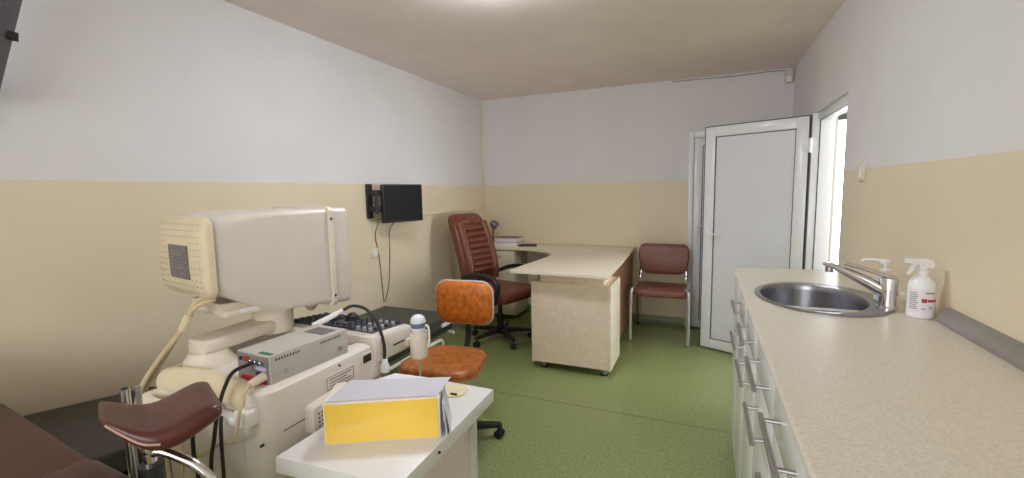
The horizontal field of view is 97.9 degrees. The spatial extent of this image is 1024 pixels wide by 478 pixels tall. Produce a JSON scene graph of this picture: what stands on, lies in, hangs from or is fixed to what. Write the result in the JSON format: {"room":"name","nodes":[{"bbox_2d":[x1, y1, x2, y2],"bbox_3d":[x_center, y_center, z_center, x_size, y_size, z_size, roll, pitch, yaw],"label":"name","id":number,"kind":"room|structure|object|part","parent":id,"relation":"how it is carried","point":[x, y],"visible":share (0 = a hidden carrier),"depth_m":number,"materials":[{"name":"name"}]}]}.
{"room":"examination room","nodes":[
{"label":"examination room","id":0,"kind":"room"},
{"bbox_2d":[0,0,483,415],"bbox_3d":[-1.639,-0.048,2.293,0.150,2.369,6.609,2,7,23],"label":"wall","id":1,"kind":"structure","parent":0,"point":[118,117],"depth_m":2.09,"materials":[{"name":"paint"}]},
{"bbox_2d":[0,0,21,88],"bbox_3d":[-1.700,-0.711,1.440,0.373,0.670,0.320,2,7,23],"label":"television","id":2,"kind":"object","parent":1,"relation":"attached to","point":[9,9],"visible":1,"depth_m":1.49,"materials":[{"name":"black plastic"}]},
{"bbox_3d":[-1.693,-0.686,1.500,0.034,0.036,0.047,4,8,40],"label":"knob","id":3,"kind":"part","parent":2,"relation":"part of","materials":[{"name":"black plastic"}]},
{"bbox_2d":[371,248,378,258],"bbox_3d":[-1.060,0.109,3.447,0.014,0.080,0.080,2,7,23],"label":"wall socket","id":4,"kind":"object","parent":1,"relation":"attached to","point":[374,251],"visible":1,"depth_m":3.44,"materials":[{"name":"white plastic"}]},
{"bbox_2d":[365,184,422,222],"bbox_3d":[-0.918,-0.282,3.497,0.115,0.298,0.454,4,8,41],"label":"television","id":5,"kind":"object","parent":1,"relation":"attached to","point":[399,202],"visible":1,"depth_m":3.44,"materials":[{"name":"black plastic"}]},
{"bbox_3d":[-1.078,-0.285,3.372,0.020,0.260,0.056,2,7,23],"label":"wall plate","id":6,"kind":"part","parent":5,"relation":"part of","materials":[{"name":"black plastic"}]},
{"bbox_3d":[-0.992,-0.287,3.398,0.079,0.185,0.192,4,8,41],"label":"swivel arm","id":7,"kind":"part","parent":5,"relation":"part of","materials":[{"name":"black plastic"}]},
{"bbox_2d":[375,218,384,301],"bbox_3d":[-1.025,0.172,3.457,0.050,0.682,0.144,-3,6,-19],"label":"cord","id":8,"kind":"object","parent":5,"relation":"hanging from","point":[380,218],"visible":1,"depth_m":3.50,"materials":[{"name":"grey plastic"}]},
{"bbox_2d":[385,223,393,301],"bbox_3d":[-0.955,0.165,3.562,0.123,0.674,0.098,2,7,23],"label":"cord","id":9,"kind":"object","parent":5,"relation":"hanging from","point":[393,223],"visible":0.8,"depth_m":3.61,"materials":[{"name":"grey plastic"}]},
{"bbox_2d":[423,208,483,215],"bbox_3d":[-0.652,-0.264,4.377,0.014,0.024,1.637,2,7,23],"label":"cord cover","id":10,"kind":"object","parent":1,"relation":"attached to","point":[472,209],"visible":0.56,"depth_m":4.47,"materials":[{"name":"beige plastic"}]},
{"bbox_2d":[480,101,484,210],"bbox_3d":[-0.333,-0.934,5.072,0.020,1.234,0.020,2,7,23],"label":"cord cover","id":11,"kind":"object","parent":1,"relation":"attached to","point":[481,105],"visible":1,"depth_m":5.06,"materials":[{"name":"beige plastic"}]},
{"bbox_2d":[223,0,844,100],"bbox_3d":[0.892,-1.259,1.475,5.384,0.120,7.359,2,7,23],"label":"ceiling","id":12,"kind":"structure","parent":0,"point":[482,50],"depth_m":2.96,"materials":[{"name":"paint"}]},
{"bbox_2d":[389,312,735,477],"bbox_3d":[0.937,1.216,1.739,5.384,0.120,7.359,2,7,23],"label":"floor","id":13,"kind":"structure","parent":0,"point":[663,409],"depth_m":2.75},
{"bbox_2d":[0,381,221,477],"bbox_3d":[-1.341,0.805,0.967,1.427,0.942,0.721,2,7,23],"label":"chair","id":14,"kind":"object","parent":13,"relation":"on","point":[27,450],"visible":1,"depth_m":0.91,"materials":[{"name":"brown leather"}]},
{"bbox_2d":[0,404,88,477],"bbox_3d":[-1.369,0.572,0.926,0.725,0.095,0.595,2,7,29],"label":"seat cushion","id":15,"kind":"object","parent":14,"relation":"on","point":[27,450],"depth_m":1.06,"materials":[{"name":"brown leather"}]},
{"bbox_2d":[42,460,130,477],"bbox_3d":[-0.896,0.524,0.730,0.195,0.095,0.418,2,7,26],"label":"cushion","id":16,"kind":"object","parent":14,"relation":"on","point":[86,468],"depth_m":0.88,"materials":[{"name":"brown leather"}]},
{"bbox_3d":[-0.913,0.523,1.072,0.021,0.340,0.020,2,7,23],"label":"post","id":17,"kind":"part","parent":14,"relation":"part of","materials":[{"name":"silver metal"}]},
{"bbox_3d":[-0.886,0.520,1.077,0.012,0.344,0.011,2,7,23],"label":"sleeve rod","id":18,"kind":"part","parent":14,"relation":"part of","materials":[{"name":"metal"}]},
{"bbox_3d":[-0.656,0.539,0.887,0.153,0.238,0.075,-1,6,-2],"label":"support rod","id":19,"kind":"part","parent":14,"relation":"part of","materials":[{"name":"silver metal"}]},
{"bbox_2d":[23,306,454,477],"bbox_3d":[-1.138,0.832,2.436,0.679,0.571,2.221,2,7,23],"label":"couch","id":20,"kind":"object","parent":13,"relation":"on","point":[78,426],"visible":0.22,"depth_m":1.63,"materials":[{"name":"black leather"}]},
{"bbox_3d":[-1.048,0.663,2.695,0.632,0.077,1.640,2,7,23],"label":"mattress","id":21,"kind":"part","parent":20,"relation":"part of","materials":[{"name":"black leather"}]},
{"bbox_3d":[-1.111,0.779,2.462,0.653,0.025,2.044,2,7,23],"label":"frame","id":22,"kind":"part","parent":20,"relation":"part of","materials":[{"name":"white metal"}]},
{"bbox_2d":[142,206,429,477],"bbox_3d":[-0.851,0.541,1.646,0.830,1.301,0.780,2,7,23],"label":"machine","id":23,"kind":"object","parent":13,"relation":"on","point":[264,263],"visible":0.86,"depth_m":1.53,"materials":[{"name":"plastic"}]},
{"bbox_3d":[-1.011,0.490,1.344,0.287,0.057,0.114,2,7,23],"label":"push handle","id":24,"kind":"part","parent":23,"relation":"part of","materials":[{"name":"beige plastic"}]},
{"bbox_2d":[158,443,183,477],"bbox_3d":[-0.973,0.733,1.286,0.120,0.406,0.022,2,7,23],"label":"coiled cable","id":25,"kind":"object","parent":23,"relation":"hanging from","point":[180,447],"visible":0.23,"depth_m":1.25,"materials":[{"name":"beige plastic"}]},
{"bbox_2d":[134,297,215,404],"bbox_3d":[-1.120,0.431,1.491,0.269,0.470,0.059,-3,6,-14],"label":"cable","id":26,"kind":"object","parent":23,"relation":"hanging from","point":[198,302],"visible":0.68,"depth_m":1.47,"materials":[{"name":"beige plastic"}]},
{"bbox_2d":[190,436,200,477],"bbox_3d":[-0.889,0.755,1.274,0.030,0.561,0.011,2,7,23],"label":"lead","id":27,"kind":"object","parent":23,"relation":"hanging from","point":[193,448],"visible":0.3,"depth_m":1.26,"materials":[{"name":"black rubber"}]},
{"bbox_2d":[219,416,225,477],"bbox_3d":[-0.790,0.760,1.244,0.018,0.554,0.022,2,7,23],"label":"lead","id":28,"kind":"object","parent":23,"relation":"hanging from","point":[221,443],"visible":1,"depth_m":1.22,"materials":[{"name":"black rubber"}]},
{"bbox_3d":[-0.995,0.227,1.705,0.270,0.047,0.310,3,7,33],"label":"tilt plate","id":29,"kind":"part","parent":23,"relation":"part of","materials":[{"name":"beige plastic"}]},
{"bbox_3d":[-0.988,0.341,1.665,0.115,0.048,0.391,1,6,20],"label":"swivel arm","id":30,"kind":"part","parent":23,"relation":"part of","materials":[{"name":"beige plastic"}]},
{"bbox_2d":[178,208,350,309],"bbox_3d":[-0.992,0.081,1.762,0.410,0.391,0.520,3,7,33],"label":"monitor","id":31,"kind":"object","parent":23,"relation":"on","point":[264,258],"depth_m":1.59,"materials":[{"name":"white plastic"}]},
{"bbox_3d":[-0.949,0.303,1.774,0.168,0.115,0.168,2,7,23],"label":"monitor post","id":32,"kind":"part","parent":23,"relation":"part of","materials":[{"name":"beige plastic"}]},
{"bbox_2d":[237,324,347,384],"bbox_3d":[-0.703,0.373,1.443,0.152,0.101,0.305,2,7,26],"label":"electronic device","id":33,"kind":"object","parent":23,"relation":"on","point":[283,357],"visible":0.91,"depth_m":1.38,"materials":[{"name":"grey paint"}]},
{"bbox_2d":[182,372,266,457],"bbox_3d":[-0.844,0.516,1.301,0.303,0.254,0.118,2,7,23],"label":"cable","id":34,"kind":"object","parent":33,"relation":"attached to","point":[262,377],"visible":0.61,"depth_m":1.24,"materials":[{"name":"beige plastic"}]},
{"bbox_2d":[209,362,251,471],"bbox_3d":[-0.792,0.696,1.280,0.027,0.672,0.132,5,8,43],"label":"cable","id":35,"kind":"object","parent":33,"relation":"attached to","point":[214,435],"visible":0.86,"depth_m":1.23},
{"bbox_3d":[-0.765,0.388,1.320,0.140,0.092,0.004,2,7,26],"label":"plate","id":36,"kind":"part","parent":33,"relation":"part of","materials":[{"name":"grey metal"}]},
{"bbox_2d":[256,361,263,366],"bbox_3d":[-0.729,0.362,1.291,0.014,0.014,0.013,2,7,26],"label":"socket","id":37,"kind":"object","parent":33,"relation":"attached to","point":[259,363],"depth_m":1.29,"materials":[{"name":"metal"}]},
{"bbox_3d":[-0.849,0.262,1.885,0.048,0.080,0.064,2,7,23],"label":"adjuster knob","id":38,"kind":"part","parent":23,"relation":"part of","materials":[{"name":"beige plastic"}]},
{"bbox_2d":[304,382,345,433],"bbox_3d":[-0.580,0.537,1.428,0.040,0.100,0.170,2,7,23],"label":"vent","id":39,"kind":"object","parent":23,"relation":"attached to","point":[313,408],"depth_m":1.36,"materials":[{"name":"plastic"}]},
{"bbox_3d":[-0.696,0.396,1.852,0.524,0.115,0.252,2,7,23],"label":"control panel","id":40,"kind":"part","parent":23,"relation":"part of","materials":[{"name":"plastic"}]},
{"bbox_2d":[312,304,389,372],"bbox_3d":[-0.604,0.377,1.696,0.291,0.246,0.077,-1,6,5],"label":"cable","id":41,"kind":"object","parent":23,"relation":"on","point":[384,367],"visible":0.98,"depth_m":1.68,"materials":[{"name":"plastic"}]},
{"bbox_3d":[-0.522,0.427,1.601,0.005,0.040,0.055,2,7,23],"label":"switch frame","id":42,"kind":"part","parent":23,"relation":"part of","materials":[{"name":"plastic"}]},
{"bbox_2d":[363,353,371,363],"bbox_3d":[-0.520,0.427,1.600,0.004,0.028,0.041,2,7,23],"label":"switch","id":43,"kind":"object","parent":23,"relation":"attached to","point":[367,357],"depth_m":1.60,"materials":[{"name":"black plastic"}]},
{"bbox_2d":[410,314,425,333],"bbox_3d":[-0.378,0.372,1.798,0.062,0.140,0.062,2,7,23],"label":"probe","id":44,"kind":"object","parent":23,"relation":"in","point":[417,322],"visible":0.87,"depth_m":1.77,"materials":[{"name":"white plastic"}]},
{"bbox_2d":[418,360,420,375],"bbox_3d":[-0.396,0.671,1.862,0.016,0.389,0.088,-5,7,-32],"label":"lead","id":45,"kind":"object","parent":23,"relation":"hanging from","point":[419,361],"visible":0.27,"depth_m":1.81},
{"bbox_2d":[275,374,493,477],"bbox_3d":[-0.335,0.882,1.410,0.380,0.660,0.577,2,7,23],"label":"side table","id":46,"kind":"object","parent":13,"relation":"on","point":[454,455],"visible":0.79,"depth_m":1.22,"materials":[{"name":"white laminate"}]},
{"bbox_2d":[322,382,442,444],"bbox_3d":[-0.367,0.499,1.307,0.318,0.122,0.136,-2,6,-5],"label":"box","id":47,"kind":"object","parent":46,"relation":"on","point":[373,420],"visible":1,"depth_m":1.24,"materials":[{"name":"yellow cardboard"}]},
{"bbox_3d":[-0.362,0.507,1.242,0.308,0.112,0.004,-2,6,-5],"label":"yellow panel","id":48,"kind":"part","parent":47,"relation":"part of","materials":[{"name":"yellow cardboard"}]},
{"bbox_2d":[326,377,450,401],"bbox_3d":[-0.350,0.436,1.297,0.330,0.001,0.139,-1,6,-2],"label":"paper sheet","id":49,"kind":"object","parent":47,"relation":"on","point":[353,390],"visible":1,"depth_m":1.30,"materials":[{"name":"white paper"}]},
{"bbox_2d":[379,373,428,378],"bbox_3d":[-0.339,0.433,1.341,0.253,0.001,0.127,0,6,12],"label":"paper sheet","id":50,"kind":"object","parent":47,"relation":"on","point":[395,375],"visible":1,"depth_m":1.38,"materials":[{"name":"white paper"}]},
{"bbox_2d":[442,385,451,435],"bbox_3d":[-0.193,0.505,1.328,0.021,0.099,0.130,-2,6,-5],"label":"document sleeve","id":51,"kind":"object","parent":46,"relation":"on","point":[447,413],"visible":0.93,"depth_m":1.30,"materials":[{"name":"white paper"}]},
{"bbox_2d":[443,384,467,397],"bbox_3d":[-0.203,0.527,1.555,0.100,0.009,0.100,2,7,23],"label":"lid","id":52,"kind":"object","parent":46,"relation":"on","point":[455,390],"visible":0.88,"depth_m":1.55,"materials":[{"name":"beige plastic"}]},
{"bbox_3d":[-0.257,0.880,1.643,0.290,0.612,0.022,2,7,23],"label":"panel","id":53,"kind":"part","parent":46,"relation":"part of","materials":[{"name":"white laminate"}]},
{"bbox_2d":[398,279,504,438],"bbox_3d":[-0.358,0.683,2.395,0.572,0.847,0.599,1,6,17],"label":"swivel chair","id":54,"kind":"object","parent":13,"relation":"on","point":[468,302],"visible":0.56,"depth_m":2.51,"materials":[{"name":"orange leather"}]},
{"bbox_3d":[-0.350,0.650,2.365,0.430,0.055,0.400,1,6,17],"label":"seat","id":55,"kind":"part","parent":54,"relation":"part of","materials":[{"name":"orange leather"}]},
{"bbox_3d":[-0.279,0.367,2.582,0.350,0.246,0.054,1,6,17],"label":"backrest","id":56,"kind":"part","parent":54,"relation":"part of","materials":[{"name":"orange leather"}]},
{"bbox_2d":[448,213,539,348],"bbox_3d":[-0.187,0.347,4.090,0.758,1.150,0.636,4,8,39],"label":"office chair","id":57,"kind":"object","parent":13,"relation":"on","point":[475,250],"visible":0.91,"depth_m":4.06,"materials":[{"name":"brown leather"}]},
{"bbox_3d":[-0.375,0.100,4.215,0.284,0.680,0.450,4,8,39],"label":"backrest","id":58,"kind":"part","parent":57,"relation":"part of","materials":[{"name":"brown leather"}]},
{"bbox_3d":[-0.273,0.425,3.837,0.504,0.288,0.124,4,8,39],"label":"armrest","id":59,"kind":"part","parent":57,"relation":"part of","materials":[{"name":"black plastic"}]},
{"bbox_3d":[-0.100,0.474,4.034,0.510,0.105,0.500,4,8,39],"label":"seat","id":60,"kind":"part","parent":57,"relation":"part of","materials":[{"name":"brown leather"}]},
{"bbox_3d":[0.051,0.377,4.232,0.504,0.288,0.124,4,8,39],"label":"armrest","id":61,"kind":"part","parent":57,"relation":"part of","materials":[{"name":"black plastic"}]},
{"bbox_2d":[494,243,635,375],"bbox_3d":[0.177,0.526,4.118,1.737,0.775,1.642,2,7,23],"label":"desk","id":62,"kind":"object","parent":13,"relation":"on","point":[580,294],"visible":0.8,"depth_m":3.33,"materials":[{"name":"beige laminate"}]},
{"bbox_2d":[489,220,499,241],"bbox_3d":[-0.196,-0.077,4.906,0.112,0.270,0.157,-2,6,-13],"label":"desk lamp","id":63,"kind":"object","parent":62,"relation":"on","point":[494,224],"visible":0.81,"depth_m":4.84,"materials":[{"name":"black plastic"}]},
{"bbox_3d":[-0.186,-0.153,4.866,0.106,0.111,0.111,5,8,43],"label":"lamp shade","id":64,"kind":"part","parent":63,"relation":"part of","materials":[{"name":"grey metal"}]},
{"bbox_3d":[-0.174,0.642,4.759,0.450,0.300,0.016,2,7,23],"label":"drawer","id":65,"kind":"part","parent":62,"relation":"part of","materials":[{"name":"beige wood"}]},
{"bbox_3d":[-0.179,0.394,4.733,0.450,0.180,0.016,2,7,23],"label":"drawer","id":66,"kind":"part","parent":62,"relation":"part of","materials":[{"name":"beige wood"}]},
{"bbox_3d":[-0.182,0.207,4.713,0.450,0.175,0.016,2,7,23],"label":"drawer","id":67,"kind":"part","parent":62,"relation":"part of","materials":[{"name":"beige wood"}]},
{"bbox_2d":[494,241,522,246],"bbox_3d":[-0.042,0.047,4.802,0.270,0.040,0.210,1,6,20],"label":"book","id":68,"kind":"object","parent":62,"relation":"on","point":[521,242],"visible":0.52,"depth_m":4.71,"materials":[{"name":"white paper"}]},
{"bbox_2d":[494,236,523,242],"bbox_3d":[-0.031,0.003,4.798,0.260,0.048,0.200,2,7,25],"label":"book","id":69,"kind":"object","parent":68,"relation":"on","point":[507,239],"visible":1,"depth_m":4.74,"materials":[{"name":"white paper"}]},
{"bbox_3d":[-0.109,0.437,4.898,0.470,0.697,0.329,2,7,23],"label":"drawer","id":70,"kind":"part","parent":62,"relation":"part of","materials":[{"name":"beige laminate"}]},
{"bbox_2d":[518,244,536,246],"bbox_3d":[0.165,0.064,4.688,0.190,0.022,0.080,0,6,9],"label":"desk phone","id":71,"kind":"object","parent":62,"relation":"on","point":[519,245],"visible":1,"depth_m":4.66,"materials":[{"name":"black plastic"}]},
{"bbox_3d":[0.229,0.608,3.562,0.017,0.628,0.370,2,7,23],"label":"panel","id":72,"kind":"part","parent":62,"relation":"part of","materials":[{"name":"beige laminate"}]},
{"bbox_3d":[0.691,0.313,4.739,1.120,0.447,0.016,2,7,23],"label":"panel","id":73,"kind":"part","parent":62,"relation":"part of","materials":[{"name":"brown wood"}]},
{"bbox_3d":[0.424,0.631,3.277,0.566,0.615,0.009,2,7,23],"label":"panel","id":74,"kind":"part","parent":62,"relation":"part of","materials":[{"name":"brown wood"}]},
{"bbox_3d":[0.766,0.622,3.333,0.017,0.628,0.370,2,7,23],"label":"panel","id":75,"kind":"part","parent":62,"relation":"part of","materials":[{"name":"beige laminate"}]},
{"bbox_3d":[0.997,0.505,4.018,0.018,0.687,1.079,2,7,23],"label":"modesty panel","id":76,"kind":"part","parent":62,"relation":"part of","materials":[{"name":"brown wood"}]},
{"bbox_2d":[628,243,690,346],"bbox_3d":[1.380,0.477,4.117,0.518,0.828,0.568,2,7,23],"label":"chair","id":77,"kind":"object","parent":13,"relation":"on","point":[673,259],"visible":1,"depth_m":4.16,"materials":[{"name":"brown leather"}]},
{"bbox_3d":[1.086,0.663,4.023,0.036,0.478,0.129,4,8,41],"label":"leg","id":78,"kind":"part","parent":77,"relation":"part of","materials":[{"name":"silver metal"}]},
{"bbox_3d":[1.201,0.643,4.276,0.038,0.464,0.444,1,6,19],"label":"leg","id":79,"kind":"part","parent":77,"relation":"part of","materials":[{"name":"silver metal"}]},
{"bbox_3d":[1.358,0.458,4.063,0.455,0.072,0.425,2,7,23],"label":"seat","id":80,"kind":"part","parent":77,"relation":"part of","materials":[{"name":"brown leather"}]},
{"bbox_3d":[1.439,0.189,4.237,0.455,0.283,0.073,2,7,23],"label":"backrest","id":81,"kind":"part","parent":77,"relation":"part of","materials":[{"name":"red leather"}]},
{"bbox_3d":[1.506,0.675,3.843,0.036,0.478,0.129,0,6,6],"label":"leg","id":82,"kind":"part","parent":77,"relation":"part of","materials":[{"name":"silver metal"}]},
{"bbox_3d":[1.611,0.655,4.101,0.038,0.464,0.444,2,7,28],"label":"leg","id":83,"kind":"part","parent":77,"relation":"part of","materials":[{"name":"silver metal"}]},
{"bbox_2d":[730,275,739,454],"bbox_3d":[1.340,0.649,2.105,0.521,0.915,0.323,2,7,23],"label":"base cabinet","id":84,"kind":"object","parent":13,"relation":"on","point":[737,287],"visible":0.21,"depth_m":2.19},
{"bbox_2d":[742,339,774,477],"bbox_3d":[0.902,0.760,1.138,0.561,0.915,0.358,2,7,23],"label":"base cabinet","id":85,"kind":"object","parent":13,"relation":"on","point":[764,389],"visible":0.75,"depth_m":1.20,"materials":[{"name":"laminate"}]},
{"bbox_3d":[0.658,0.500,1.214,0.040,0.012,0.230,2,7,23],"label":"handle","id":86,"kind":"part","parent":85,"relation":"part of","materials":[{"name":"metal"}]},
{"bbox_3d":[0.655,0.361,1.199,0.040,0.012,0.230,2,7,23],"label":"handle","id":87,"kind":"part","parent":85,"relation":"part of","materials":[{"name":"metal"}]},
{"bbox_3d":[0.689,0.774,1.231,0.018,0.704,0.356,2,7,23],"label":"door","id":88,"kind":"part","parent":85,"relation":"part of","materials":[{"name":"white laminate"}]},
{"bbox_3d":[0.682,0.360,1.187,0.018,0.121,0.356,2,7,23],"label":"drawer","id":89,"kind":"part","parent":85,"relation":"part of","materials":[{"name":"white laminate"}]},
{"bbox_2d":[755,386,807,477],"bbox_3d":[0.760,0.798,0.809,0.561,0.915,0.358,2,7,23],"label":"base cabinet","id":90,"kind":"object","parent":13,"relation":"on","point":[784,458],"visible":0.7,"depth_m":0.88,"materials":[{"name":"laminate"}]},
{"bbox_3d":[0.516,0.538,0.885,0.040,0.012,0.230,2,7,23],"label":"handle","id":91,"kind":"part","parent":90,"relation":"part of","materials":[{"name":"metal"}]},
{"bbox_3d":[0.513,0.399,0.870,0.040,0.012,0.230,2,7,23],"label":"handle","id":92,"kind":"part","parent":90,"relation":"part of","materials":[{"name":"metal"}]},
{"bbox_3d":[0.548,0.812,0.903,0.018,0.704,0.356,2,7,23],"label":"door","id":93,"kind":"part","parent":90,"relation":"part of","materials":[{"name":"white laminate"}]},
{"bbox_3d":[0.540,0.398,0.858,0.018,0.121,0.356,2,7,23],"label":"drawer","id":94,"kind":"part","parent":90,"relation":"part of","materials":[{"name":"white laminate"}]},
{"bbox_2d":[730,289,858,477],"bbox_3d":[1.186,0.684,1.798,0.561,0.915,0.363,2,7,23],"label":"base cabinet","id":95,"kind":"object","parent":13,"relation":"on","point":[742,312],"visible":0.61,"depth_m":1.85,"materials":[{"name":"laminate"}]},
{"bbox_3d":[0.942,0.425,1.874,0.040,0.012,0.230,2,7,23],"label":"handle","id":96,"kind":"part","parent":95,"relation":"part of","materials":[{"name":"metal"}]},
{"bbox_3d":[0.939,0.286,1.859,0.040,0.012,0.230,2,7,23],"label":"handle","id":97,"kind":"part","parent":95,"relation":"part of","materials":[{"name":"metal"}]},
{"bbox_3d":[0.974,0.699,1.891,0.018,0.704,0.361,2,7,23],"label":"door","id":98,"kind":"part","parent":95,"relation":"part of","materials":[{"name":"white laminate"}]},
{"bbox_3d":[0.966,0.285,1.847,0.018,0.121,0.361,2,7,23],"label":"drawer","id":99,"kind":"part","parent":95,"relation":"part of","materials":[{"name":"white laminate"}]},
{"bbox_2d":[735,307,855,477],"bbox_3d":[1.043,0.722,1.467,0.561,0.915,0.358,2,7,23],"label":"base cabinet","id":100,"kind":"object","parent":13,"relation":"on","point":[751,340],"visible":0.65,"depth_m":1.54,"materials":[{"name":"laminate"}]},
{"bbox_3d":[0.799,0.463,1.542,0.040,0.012,0.230,2,7,23],"label":"handle","id":101,"kind":"part","parent":100,"relation":"part of","materials":[{"name":"metal"}]},
{"bbox_3d":[0.797,0.324,1.528,0.040,0.012,0.230,2,7,23],"label":"handle","id":102,"kind":"part","parent":100,"relation":"part of","materials":[{"name":"metal"}]},
{"bbox_3d":[0.831,0.737,1.560,0.018,0.704,0.356,2,7,23],"label":"door","id":103,"kind":"part","parent":100,"relation":"part of","materials":[{"name":"white laminate"}]},
{"bbox_3d":[0.824,0.323,1.516,0.018,0.121,0.356,2,7,23],"label":"drawer","id":104,"kind":"part","parent":100,"relation":"part of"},
{"bbox_2d":[734,268,1023,477],"bbox_3d":[0.845,0.290,0.923,0.538,0.060,2.990,2,7,23],"label":"countertop","id":105,"kind":"structure","parent":100,"relation":"on","point":[896,394],"depth_m":0.92,"materials":[{"name":"laminate"}]},
{"bbox_2d":[754,282,893,317],"bbox_3d":[1.150,0.291,1.678,0.424,0.158,0.544,2,7,23],"label":"sink","id":106,"kind":"object","parent":105,"relation":"in","point":[782,294],"visible":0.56,"depth_m":1.81,"materials":[{"name":"metal"}]},
{"bbox_2d":[822,262,904,310],"bbox_3d":[1.211,0.154,1.542,0.060,0.144,0.230,-5,7,-34],"label":"faucet","id":107,"kind":"object","parent":105,"relation":"on","point":[887,291],"visible":1,"depth_m":1.49,"materials":[{"name":"chrome"},{"name":"steel"}]},
{"bbox_3d":[1.190,0.144,1.556,0.036,0.110,0.181,-6,8,-40],"label":"spout","id":108,"kind":"part","parent":107,"relation":"part of","materials":[{"name":"silver metal"}]},
{"bbox_3d":[1.224,0.111,1.517,0.053,0.052,0.149,-5,7,-34],"label":"lever","id":109,"kind":"part","parent":107,"relation":"part of","materials":[{"name":"silver metal"}]},
{"bbox_2d":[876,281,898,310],"bbox_3d":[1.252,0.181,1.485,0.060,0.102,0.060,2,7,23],"label":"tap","id":110,"kind":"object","parent":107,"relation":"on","point":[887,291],"depth_m":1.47,"materials":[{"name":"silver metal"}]},
{"bbox_2d":[860,258,891,300],"bbox_3d":[1.307,0.144,1.594,0.097,0.148,0.058,2,7,23],"label":"soap dispenser","id":111,"kind":"object","parent":105,"relation":"on","point":[886,262],"visible":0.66,"depth_m":1.58,"materials":[{"name":"white plastic"}]},
{"bbox_2d":[873,276,880,300],"bbox_3d":[1.325,0.170,1.589,0.058,0.098,0.058,2,7,23],"label":"bottle","id":112,"kind":"object","parent":111,"relation":"on","point":[875,297],"depth_m":1.59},
{"bbox_2d":[904,258,936,318],"bbox_3d":[1.278,0.152,1.398,0.079,0.187,0.069,1,6,15],"label":"spray bottle","id":113,"kind":"object","parent":105,"relation":"on","point":[921,288],"visible":1,"depth_m":1.38,"materials":[{"name":"white plastic"}]},
{"bbox_2d":[482,67,794,325],"bbox_3d":[1.146,-0.344,4.595,3.145,2.369,0.150,2,7,23],"label":"wall","id":114,"kind":"structure","parent":0,"point":[607,166],"depth_m":4.53,"materials":[{"name":"paint"}]},
{"bbox_2d":[523,304,684,326],"bbox_3d":[0.688,0.792,4.813,2.189,0.078,0.050,2,7,23],"label":"baseboard","id":115,"kind":"structure","parent":114,"relation":"attached to","point":[643,318],"depth_m":4.49,"materials":[{"name":"green plastic"}]},
{"bbox_2d":[685,131,704,326],"bbox_3d":[2.029,-0.059,4.104,0.776,1.870,0.111,2,7,23],"label":"door","id":116,"kind":"structure","parent":114,"relation":"in","point":[696,139],"depth_m":4.22,"materials":[{"name":"white plastic"}]},
{"bbox_3d":[1.791,-0.097,4.173,0.135,0.150,0.058,2,7,23],"label":"handle","id":117,"kind":"part","parent":116,"relation":"part of","materials":[{"name":"white plastic"}]},
{"bbox_3d":[2.041,-0.037,4.132,0.548,1.668,0.022,2,7,23],"label":"panel","id":118,"kind":"part","parent":116,"relation":"part of","materials":[{"name":"white plastic"}]},
{"bbox_2d":[673,70,784,81],"bbox_3d":[1.951,-1.470,4.029,0.945,0.017,0.011,2,7,23],"label":"cord","id":119,"kind":"object","parent":114,"relation":"attached to","point":[777,70],"visible":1,"depth_m":4.02,"materials":[{"name":"white plastic"}]},
{"bbox_2d":[784,69,793,83],"bbox_3d":[2.379,-1.397,3.832,0.060,0.110,0.054,2,7,23],"label":"sensor","id":120,"kind":"object","parent":114,"relation":"attached to","point":[788,78],"visible":1,"depth_m":3.81,"materials":[{"name":"white plastic"}]},
{"bbox_2d":[828,111,846,261],"bbox_3d":[3.528,-0.313,3.891,1.789,2.369,0.150,2,7,23],"label":"wall","id":121,"kind":"structure","parent":0,"point":[836,123],"depth_m":4.05,"materials":[{"name":"paint"}]},
{"bbox_2d":[830,113,846,269],"bbox_3d":[3.347,-0.123,3.958,0.865,1.985,0.090,2,7,23],"label":"window","id":122,"kind":"structure","parent":121,"relation":"in","point":[841,132],"depth_m":4.07,"materials":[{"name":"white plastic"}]},
{"bbox_3d":[3.330,-1.085,3.855,0.865,0.050,0.090,2,7,23],"label":"rail","id":123,"kind":"part","parent":122,"relation":"part of","materials":[{"name":"grey"}]},
{"bbox_2d":[793,0,1023,342],"bbox_3d":[1.266,0.031,1.051,0.120,2.369,6.309,2,7,23],"label":"wall","id":124,"kind":"structure","parent":0,"point":[934,89],"depth_m":1.46,"materials":[{"name":"paint"}]},
{"bbox_2d":[699,115,811,352],"bbox_3d":[1.857,0.027,3.460,0.168,1.837,0.751,-6,8,-42],"label":"door","id":125,"kind":"structure","parent":124,"relation":"in","point":[756,173],"depth_m":3.44,"materials":[{"name":"white plastic"}]},
{"bbox_3d":[1.632,-0.016,3.624,0.058,0.150,0.135,-7,8,-43],"label":"handle","id":126,"kind":"part","parent":125,"relation":"part of","materials":[{"name":"white plastic"}]},
{"bbox_3d":[1.855,0.025,3.470,0.022,1.675,0.574,-7,8,-43],"label":"panel","id":127,"kind":"part","parent":125,"relation":"part of","materials":[{"name":"white plastic"}]},
{"bbox_2d":[804,94,847,269],"bbox_3d":[2.016,0.090,2.823,0.132,1.850,0.825,2,7,23],"label":"trim","id":128,"kind":"structure","parent":124,"relation":"attached to","point":[821,157],"depth_m":3.11,"materials":[{"name":"white plastic"}]},
{"bbox_2d":[857,163,865,180],"bbox_3d":[1.658,-0.316,2.118,0.016,0.080,0.080,2,7,23],"label":"light switch","id":129,"kind":"object","parent":124,"relation":"attached to","point":[861,167],"visible":1,"depth_m":2.10,"materials":[{"name":"white plastic"}]}
]}

